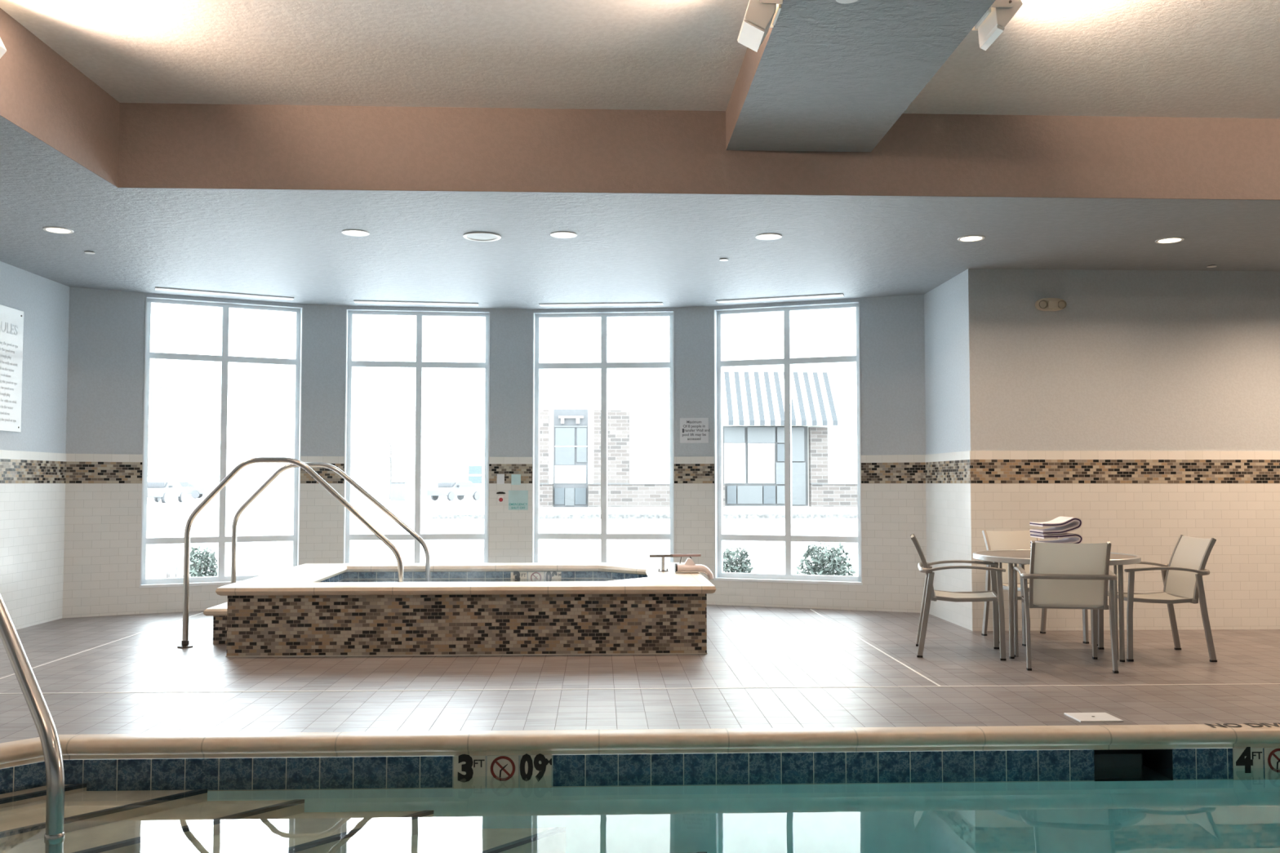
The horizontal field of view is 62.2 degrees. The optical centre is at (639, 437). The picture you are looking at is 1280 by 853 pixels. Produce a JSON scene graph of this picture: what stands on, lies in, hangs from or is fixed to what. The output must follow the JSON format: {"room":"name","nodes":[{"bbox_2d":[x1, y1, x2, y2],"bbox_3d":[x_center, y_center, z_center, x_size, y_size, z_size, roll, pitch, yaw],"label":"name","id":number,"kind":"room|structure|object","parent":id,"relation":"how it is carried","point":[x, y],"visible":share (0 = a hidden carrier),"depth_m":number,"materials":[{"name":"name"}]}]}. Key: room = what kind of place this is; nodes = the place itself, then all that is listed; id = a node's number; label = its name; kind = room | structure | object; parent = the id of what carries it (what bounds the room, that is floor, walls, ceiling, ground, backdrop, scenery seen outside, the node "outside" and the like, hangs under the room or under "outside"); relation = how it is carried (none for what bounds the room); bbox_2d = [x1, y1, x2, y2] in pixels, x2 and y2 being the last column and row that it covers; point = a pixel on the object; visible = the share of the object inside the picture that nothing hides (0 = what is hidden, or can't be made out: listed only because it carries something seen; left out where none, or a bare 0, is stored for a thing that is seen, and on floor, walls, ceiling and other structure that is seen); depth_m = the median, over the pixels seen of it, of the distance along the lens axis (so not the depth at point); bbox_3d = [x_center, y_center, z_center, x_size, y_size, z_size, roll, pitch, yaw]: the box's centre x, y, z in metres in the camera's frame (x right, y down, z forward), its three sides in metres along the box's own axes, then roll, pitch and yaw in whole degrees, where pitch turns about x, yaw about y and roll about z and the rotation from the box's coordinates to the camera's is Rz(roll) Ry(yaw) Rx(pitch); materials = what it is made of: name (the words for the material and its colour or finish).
{"room":"indoor swimming pool","nodes":[
{"label":"indoor swimming pool","id":0,"kind":"room"},
{"bbox_2d":[0,261,69,630],"bbox_3d":[-5.216,-0.188,3.271,0.230,3.160,13.320,0,-2,-2],"label":"wall","id":1,"kind":"structure","parent":0,"point":[33,460],"depth_m":9.40,"materials":[{"name":"paint"}]},
{"bbox_2d":[0,304,23,432],"bbox_3d":[-5.303,-0.589,8.614,0.015,1.045,1.060,0,-2,-2],"label":"sign","id":2,"kind":"object","parent":1,"relation":"attached to","point":[11,320],"visible":1,"depth_m":8.95,"materials":[{"name":"metal"}]},
{"bbox_2d":[62,286,926,617],"bbox_3d":[-1.329,0.137,10.751,8.342,3.160,1.358,0,-2,-2],"label":"wall","id":3,"kind":"structure","parent":0,"point":[104,451],"depth_m":10.47,"materials":[{"name":"paint"}]},
{"bbox_2d":[139,297,302,587],"bbox_3d":[-4.168,0.056,10.626,1.477,2.812,0.164,1,-3,-25],"label":"window","id":4,"kind":"structure","parent":3,"relation":"in","point":[224,358],"depth_m":10.63,"materials":[{"name":"metal"}]},
{"bbox_2d":[342,309,489,563],"bbox_3d":[-2.331,0.078,11.143,1.493,2.812,0.164,0,-3,-7],"label":"window","id":5,"kind":"structure","parent":3,"relation":"in","point":[419,364],"depth_m":11.15,"materials":[{"name":"metal"}]},
{"bbox_2d":[497,474,504,484],"bbox_3d":[-1.464,0.438,11.147,0.078,0.105,0.014,0,-3,-7],"label":"switch plate","id":6,"kind":"object","parent":3,"relation":"attached to","point":[500,477],"visible":1,"depth_m":11.15,"materials":[{"name":"white plastic"}]},
{"bbox_2d":[497,495,503,502],"bbox_3d":[-1.459,0.648,11.133,0.060,0.075,0.028,0,-3,-7],"label":"button","id":7,"kind":"object","parent":3,"relation":"attached to","point":[500,498],"visible":1,"depth_m":11.13,"materials":[{"name":"red plastic"}]},
{"bbox_2d":[511,474,520,484],"bbox_3d":[-1.305,0.444,11.169,0.098,0.110,0.010,0,-3,-7],"label":"plate","id":8,"kind":"object","parent":3,"relation":"attached to","point":[515,478],"visible":1,"depth_m":11.16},
{"bbox_2d":[508,490,528,510],"bbox_3d":[-1.281,0.661,11.166,0.205,0.205,0.006,0,-3,-7],"label":"sign","id":9,"kind":"object","parent":3,"relation":"attached to","point":[517,500],"visible":1,"depth_m":11.16,"materials":[{"name":"white plastic"}]},
{"bbox_2d":[532,311,674,563],"bbox_3d":[-0.384,0.082,11.233,1.508,2.812,0.164,0,-2,4],"label":"window","id":10,"kind":"structure","parent":3,"relation":"in","point":[603,365],"depth_m":11.26,"materials":[{"name":"metal"}]},
{"bbox_2d":[680,417,710,443],"bbox_3d":[0.572,-0.072,11.070,0.315,0.262,0.004,-1,-3,12],"label":"paper notice","id":11,"kind":"object","parent":3,"relation":"attached to","point":[692,430],"visible":1,"depth_m":11.07,"materials":[{"name":"white paper"}]},
{"bbox_2d":[713,302,862,585],"bbox_3d":[1.504,0.065,10.842,1.512,2.812,0.164,-1,-3,19],"label":"window","id":12,"kind":"structure","parent":3,"relation":"in","point":[787,361],"depth_m":10.88,"materials":[{"name":"metal"}]},
{"bbox_2d":[0,0,1279,309],"bbox_3d":[2.152,-1.949,4.200,14.580,0.560,14.450,0,-2,-2],"label":"ceiling","id":13,"kind":"structure","parent":0,"point":[231,146],"depth_m":6.75,"materials":[{"name":"paint"}]},
{"bbox_2d":[0,37,6,57],"bbox_3d":[-3.130,-1.908,5.011,0.149,0.312,0.257,0,-2,-2],"label":"light","id":14,"kind":"object","parent":13,"relation":"attached to","point":[2,49],"visible":1,"depth_m":5.11,"materials":[{"name":"white metal"}]},
{"bbox_2d":[42,226,73,233],"bbox_3d":[-4.245,-1.511,7.744,0.202,0.006,0.202,0,-2,-2],"label":"recessed light","id":15,"kind":"object","parent":13,"relation":"in","point":[51,229],"visible":1,"depth_m":7.74,"materials":[{"name":"white ceramic"}]},
{"bbox_2d":[84,251,95,253],"bbox_3d":[-4.396,-1.479,8.481,0.076,0.012,0.076,0,-2,-2],"label":"cap","id":16,"kind":"object","parent":13,"relation":"attached to","point":[86,252],"visible":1,"depth_m":8.46,"materials":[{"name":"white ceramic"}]},
{"bbox_2d":[155,286,293,300],"bbox_3d":[-4.026,-1.397,10.322,1.256,0.012,0.110,1,-3,-27],"label":"ceiling vent","id":17,"kind":"object","parent":13,"relation":"in","point":[158,288],"visible":1,"depth_m":10.29,"materials":[{"name":"white metal"}]},
{"bbox_2d":[341,229,369,236],"bbox_3d":[-2.097,-1.508,7.827,0.202,0.006,0.202,0,-2,-2],"label":"recessed light","id":18,"kind":"object","parent":13,"relation":"in","point":[356,233],"visible":1,"depth_m":7.83,"materials":[{"name":"beige"}]},
{"bbox_2d":[353,300,478,306],"bbox_3d":[-2.281,-1.374,10.849,1.244,0.012,0.110,0,-3,-8],"label":"ceiling vent","id":19,"kind":"object","parent":13,"relation":"in","point":[355,301],"visible":1,"depth_m":10.84,"materials":[{"name":"white metal"}]},
{"bbox_2d":[462,231,501,241],"bbox_3d":[-1.181,-1.501,7.940,0.284,0.010,0.284,0,-2,-2],"label":"ceiling speaker","id":20,"kind":"object","parent":13,"relation":"attached to","point":[473,236],"visible":1,"depth_m":7.93,"materials":[{"name":"white plastic"}]},
{"bbox_2d":[466,233,497,239],"bbox_3d":[-1.181,-1.504,7.940,0.226,0.004,0.226,0,-2,-2],"label":"grille","id":21,"kind":"object","parent":20,"relation":"attached to","point":[469,236],"depth_m":7.93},
{"bbox_2d":[550,231,577,238],"bbox_3d":[-0.567,-1.505,7.887,0.202,0.006,0.202,0,-2,-2],"label":"recessed light","id":22,"kind":"object","parent":13,"relation":"in","point":[560,234],"visible":1,"depth_m":7.88,"materials":[{"name":"beige"}]},
{"bbox_2d":[538,302,662,306],"bbox_3d":[-0.401,-1.370,10.928,1.273,0.012,0.110,0,-2,4],"label":"ceiling vent","id":23,"kind":"object","parent":13,"relation":"in","point":[640,303],"visible":1,"depth_m":10.90,"materials":[{"name":"white metal"}]},
{"bbox_2d":[719,257,728,261],"bbox_3d":[0.691,-1.467,8.748,0.076,0.012,0.076,0,-2,-2],"label":"cap","id":24,"kind":"object","parent":13,"relation":"attached to","point":[722,259],"visible":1,"depth_m":8.74,"materials":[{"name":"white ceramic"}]},
{"bbox_2d":[737,0,782,52],"bbox_3d":[0.542,-1.964,4.826,0.172,0.337,0.257,0,-2,-2],"label":"light","id":25,"kind":"object","parent":13,"relation":"attached to","point":[760,15],"visible":1,"depth_m":4.71,"materials":[{"name":"white metal"}]},
{"bbox_2d":[755,233,782,239],"bbox_3d":[0.963,-1.502,7.946,0.202,0.006,0.202,0,-2,-2],"label":"recessed light","id":26,"kind":"object","parent":13,"relation":"in","point":[763,236],"visible":1,"depth_m":7.93,"materials":[{"name":"beige"}]},
{"bbox_2d":[715,293,844,302],"bbox_3d":[1.386,-1.386,10.572,1.270,0.012,0.110,-1,-3,18],"label":"ceiling vent","id":27,"kind":"object","parent":13,"relation":"in","point":[839,294],"visible":1,"depth_m":10.55,"materials":[{"name":"white metal"}]},
{"bbox_2d":[835,0,857,3],"bbox_3d":[0.910,-1.931,4.647,0.110,0.012,0.110,0,-2,-2],"label":"cap","id":28,"kind":"object","parent":13,"relation":"attached to","point":[837,1],"visible":1,"depth_m":4.68,"materials":[{"name":"white plastic"}]},
{"bbox_2d":[957,235,985,241],"bbox_3d":[2.498,-1.500,8.006,0.202,0.006,0.202,0,-2,-2],"label":"recessed light","id":29,"kind":"object","parent":13,"relation":"in","point":[970,237],"visible":1,"depth_m":8.00,"materials":[{"name":"beige"}]},
{"bbox_2d":[971,0,1022,50],"bbox_3d":[1.640,-1.974,4.869,0.149,0.312,0.257,0,-2,-2],"label":"light","id":30,"kind":"object","parent":13,"relation":"attached to","point":[993,21],"visible":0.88,"depth_m":4.78,"materials":[{"name":"white metal"}]},
{"bbox_2d":[1155,236,1184,244],"bbox_3d":[4.025,-1.497,8.065,0.202,0.006,0.202,0,-2,-2],"label":"recessed light","id":31,"kind":"object","parent":13,"relation":"in","point":[1173,239],"visible":1,"depth_m":8.06,"materials":[{"name":"beige"}]},
{"bbox_2d":[1206,265,1217,267],"bbox_3d":[4.859,-1.456,9.018,0.076,0.012,0.076,0,-2,-2],"label":"cap","id":32,"kind":"object","parent":13,"relation":"attached to","point":[1208,266],"visible":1,"depth_m":9.01,"materials":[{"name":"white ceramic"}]},
{"bbox_2d":[0,604,1279,743],"bbox_3d":[2.152,1.429,4.054,14.580,0.006,14.450,0,-2,-2],"label":"floor","id":33,"kind":"structure","parent":0,"point":[762,667],"depth_m":6.58,"materials":[{"name":"tile"}]},
{"bbox_2d":[177,457,404,648],"bbox_3d":[-2.677,0.879,8.172,1.710,1.453,0.112,0,-2,-2],"label":"handrail","id":34,"kind":"object","parent":33,"relation":"on","point":[185,642],"visible":0.99,"depth_m":8.17,"materials":[{"name":"metal"}]},
{"bbox_2d":[203,562,715,657],"bbox_3d":[-1.444,1.378,8.794,3.915,0.510,2.268,0,-2,-2],"label":"hot tub","id":35,"kind":"object","parent":33,"relation":"on","point":[304,610],"visible":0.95,"depth_m":7.74,"materials":[{"name":"brown tile"}]},
{"bbox_2d":[231,462,430,583],"bbox_3d":[-2.729,0.938,9.329,1.767,1.436,0.112,0,-2,-2],"label":"handrail","id":36,"kind":"object","parent":35,"relation":"on","point":[233,551],"visible":0.77,"depth_m":9.34,"materials":[{"name":"metal"}]},
{"bbox_2d":[340,578,617,582],"bbox_3d":[-1.272,1.340,8.827,2.718,0.180,1.628,0,-2,-2],"label":"water","id":37,"kind":"object","parent":35,"relation":"in","point":[454,580],"visible":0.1,"depth_m":9.53,"materials":[{"name":"teal liquid"}]},
{"bbox_2d":[649,554,701,571],"bbox_3d":[0.297,1.058,8.961,0.435,0.144,0.092,0,-2,-2],"label":"faucet","id":38,"kind":"object","parent":35,"relation":"on","point":[662,556],"visible":0.97,"depth_m":8.95,"materials":[{"name":"metal"}]},
{"bbox_2d":[675,558,713,579],"bbox_3d":[0.453,1.092,8.805,0.321,0.176,0.130,0,-2,-2],"label":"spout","id":39,"kind":"object","parent":35,"relation":"on","point":[689,566],"visible":1,"depth_m":8.76,"materials":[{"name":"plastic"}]},
{"bbox_2d":[0,723,1279,852],"bbox_3d":[1.846,1.865,3.265,12.654,0.957,4.742,0,-2,-2],"label":"swimming pool","id":40,"kind":"object","parent":33,"relation":"in","point":[1205,788],"visible":0.98,"depth_m":5.28,"materials":[{"name":"liquid"}]},
{"bbox_2d":[0,594,64,852],"bbox_3d":[-2.353,1.127,3.759,1.702,1.474,0.113,-2,-3,42],"label":"pool handrail","id":41,"kind":"object","parent":40,"relation":"attached to","point":[54,837],"visible":1,"depth_m":3.23,"materials":[{"name":"metal"}]},
{"bbox_2d":[910,533,1006,661],"bbox_3d":[2.342,1.160,7.856,0.650,0.866,0.615,-1,-3,14],"label":"patio chair","id":42,"kind":"object","parent":33,"relation":"on","point":[930,594],"visible":1,"depth_m":7.64,"materials":[{"name":"beige metal"}]},
{"bbox_2d":[981,529,1088,646],"bbox_3d":[3.160,1.190,8.549,0.615,0.866,0.650,1,-3,-13],"label":"patio chair","id":43,"kind":"object","parent":33,"relation":"on","point":[1018,540],"visible":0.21,"depth_m":8.76,"materials":[{"name":"beige fabric"}]},
{"bbox_2d":[973,549,1141,662],"bbox_3d":[3.093,1.233,7.900,1.166,0.723,1.166,0,-3,11],"label":"round table","id":44,"kind":"object","parent":33,"relation":"on","point":[1016,557],"visible":0.58,"depth_m":7.59,"materials":[{"name":"metal"}]},
{"bbox_3d":[3.021,0.827,7.713,0.266,0.080,0.300,0,-2,2],"label":"folded towel","id":45,"kind":"object","parent":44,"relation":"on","visible":0},
{"bbox_2d":[1030,532,1082,543],"bbox_3d":[3.025,0.739,7.717,0.274,0.091,0.290,0,-2,2],"label":"folded towel","id":46,"kind":"object","parent":45,"relation":"on","point":[1066,538],"visible":0.75,"depth_m":7.60,"materials":[{"name":"white fabric"}]},
{"bbox_2d":[1029,516,1082,534],"bbox_3d":[3.023,0.640,7.721,0.278,0.121,0.280,0,-2,2],"label":"folded towel","id":47,"kind":"object","parent":46,"relation":"on","point":[1060,525],"visible":1,"depth_m":7.60,"materials":[{"name":"white fabric"}]},
{"bbox_2d":[1012,541,1118,673],"bbox_3d":[2.925,1.137,7.344,0.615,0.866,0.650,0,-3,11],"label":"patio chair","id":48,"kind":"object","parent":33,"relation":"on","point":[1060,575],"visible":0.98,"depth_m":7.13,"materials":[{"name":"beige fabric"}]},
{"bbox_2d":[1063,712,1123,722],"bbox_3d":[2.419,1.494,5.664,0.230,0.010,0.200,0,-2,-2],"label":"lid","id":49,"kind":"object","parent":33,"relation":"on","point":[1080,717],"visible":1,"depth_m":5.65,"materials":[{"name":"white plastic"}]},
{"bbox_2d":[1097,534,1217,662],"bbox_3d":[3.764,1.155,7.746,0.650,0.866,0.615,0,-2,3],"label":"patio chair","id":50,"kind":"object","parent":33,"relation":"on","point":[1182,578],"visible":0.87,"depth_m":7.63,"materials":[{"name":"beige fabric"}]},
{"bbox_2d":[924,274,972,631],"bbox_3d":[2.910,0.092,9.706,0.230,3.160,1.240,0,-2,-2],"label":"wall","id":51,"kind":"structure","parent":0,"point":[948,486],"depth_m":9.71,"materials":[{"name":"paint"}]},
{"bbox_2d":[959,268,1279,631],"bbox_3d":[6.029,0.075,9.312,6.428,3.160,0.230,0,-2,-2],"label":"wall","id":52,"kind":"structure","parent":0,"point":[1144,410],"depth_m":9.14,"materials":[{"name":"paint"}]},
{"bbox_2d":[1035,297,1066,311],"bbox_3d":[3.535,-1.144,9.130,0.256,0.110,0.064,0,-2,-2],"label":"emergency light","id":53,"kind":"object","parent":52,"relation":"attached to","point":[1045,304],"visible":1,"depth_m":9.12,"materials":[{"name":"beige plastic"}]},
{"label":"outside","id":54,"kind":"structure","parent":0,"visible":0},
{"bbox_2d":[145,486,857,578],"bbox_3d":[-7.393,9.517,189.622,520.000,0.001,460.000,0,-2,-2],"label":"ground","id":55,"kind":"structure","parent":54,"point":[271,513],"depth_m":27.48,"materials":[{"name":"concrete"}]},
{"bbox_2d":[148,386,169,481],"bbox_3d":[-49.114,0.409,108.255,1.840,11.130,0.400,0,-2,-2],"label":"lamp post","id":56,"kind":"object","parent":55,"relation":"on","point":[150,443],"visible":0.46,"depth_m":108.21,"materials":[{"name":"white metal"}]},
{"bbox_2d":[146,480,186,502],"bbox_3d":[-31.919,3.625,70.746,2.120,1.433,4.450,0,-2,-2],"label":"parked car","id":57,"kind":"object","parent":55,"relation":"on","point":[161,491],"visible":0.7,"depth_m":69.86,"materials":[{"name":"silver metal"}]},
{"bbox_2d":[151,554,183,578],"bbox_3d":[-5.356,1.562,12.052,0.367,0.467,0.355,0,-2,-2],"label":"clump","id":58,"kind":"object","parent":55,"relation":"on","point":[167,575],"visible":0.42,"depth_m":12.04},
{"bbox_2d":[178,481,209,498],"bbox_3d":[-39.202,4.481,90.438,4.450,1.433,2.120,1,-3,-12],"label":"parked car","id":59,"kind":"object","parent":55,"relation":"on","point":[196,491],"visible":0.49,"depth_m":89.86,"materials":[{"name":"silver metal"}]},
{"bbox_2d":[189,545,217,577],"bbox_3d":[-4.976,1.508,12.056,0.433,0.580,0.358,0,-2,-2],"label":"evergreen shrub","id":60,"kind":"object","parent":55,"relation":"on","point":[197,569],"visible":0.54,"depth_m":12.01,"materials":[{"name":"green plant"}]},
{"bbox_2d":[250,462,276,485],"bbox_3d":[-52.518,5.455,147.737,3.971,4.480,3.254,0,-2,-2],"label":"bare tree","id":61,"kind":"object","parent":55,"relation":"on","point":[256,463],"visible":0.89,"depth_m":147.94,"materials":[{"name":"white plant"}]},
{"bbox_2d":[354,437,365,490],"bbox_3d":[-49.615,4.735,188.184,1.840,9.430,0.400,0,-2,-2],"label":"lamp post","id":62,"kind":"object","parent":55,"relation":"on","point":[356,437],"visible":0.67,"depth_m":188.16,"materials":[{"name":"white metal"}]},
{"bbox_2d":[371,429,415,499],"bbox_3d":[-19.837,2.079,85.309,3.801,5.802,3.579,0,-2,-2],"label":"bare tree","id":63,"kind":"object","parent":55,"relation":"on","point":[391,440],"visible":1,"depth_m":85.27,"materials":[{"name":"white plant"}]},
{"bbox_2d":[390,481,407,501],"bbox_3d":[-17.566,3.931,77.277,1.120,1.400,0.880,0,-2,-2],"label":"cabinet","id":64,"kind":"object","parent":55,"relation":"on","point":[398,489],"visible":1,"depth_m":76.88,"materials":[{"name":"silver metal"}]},
{"bbox_2d":[421,463,440,488],"bbox_3d":[-29.554,5.716,148.582,3.654,4.030,2.751,0,-2,-2],"label":"bare tree","id":65,"kind":"object","parent":55,"relation":"on","point":[434,464],"visible":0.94,"depth_m":148.81,"materials":[{"name":"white plant"}]},
{"bbox_2d":[426,481,484,501],"bbox_3d":[-13.774,4.003,79.446,2.120,1.433,4.450,-2,-3,33],"label":"parked car","id":66,"kind":"object","parent":55,"relation":"on","point":[450,489],"visible":1,"depth_m":78.51,"materials":[{"name":"silver metal"}]},
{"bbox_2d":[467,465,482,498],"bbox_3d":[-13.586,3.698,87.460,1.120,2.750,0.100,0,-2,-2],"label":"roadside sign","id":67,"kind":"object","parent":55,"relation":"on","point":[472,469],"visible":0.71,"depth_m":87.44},
{"bbox_2d":[431,514,857,519],"bbox_3d":[10.495,2.883,38.799,36.000,0.150,0.300,0,-2,-2],"label":"kerb","id":68,"kind":"object","parent":55,"relation":"on","point":[433,516],"visible":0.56,"depth_m":38.23,"materials":[{"name":"concrete"}]},
{"bbox_2d":[539,307,857,514],"bbox_3d":[3.895,-4.583,42.768,17.668,15.385,7.310,0,-2,-2],"label":"building","id":69,"kind":"structure","parent":55,"relation":"on","point":[824,395],"depth_m":40.05,"materials":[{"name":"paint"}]},
{"bbox_2d":[724,443,774,483],"bbox_3d":[4.126,0.974,40.012,1.910,1.497,0.051,0,-2,-2],"label":"window","id":70,"kind":"structure","parent":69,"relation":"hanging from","point":[744,463],"depth_m":39.99,"materials":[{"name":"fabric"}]},
{"bbox_2d":[723,546,754,573],"bbox_3d":[1.128,1.545,12.504,0.491,0.545,0.391,0,-2,-2],"label":"evergreen shrub","id":71,"kind":"object","parent":55,"relation":"on","point":[731,562],"visible":0.49,"depth_m":12.43,"materials":[{"name":"green plant"}]},
{"bbox_2d":[795,542,856,576],"bbox_3d":[2.173,1.520,12.451,0.744,0.593,0.635,0,-2,-2],"label":"evergreen shrub","id":72,"kind":"object","parent":55,"relation":"on","point":[834,565],"visible":0.7,"depth_m":12.34,"materials":[{"name":"green plant"}]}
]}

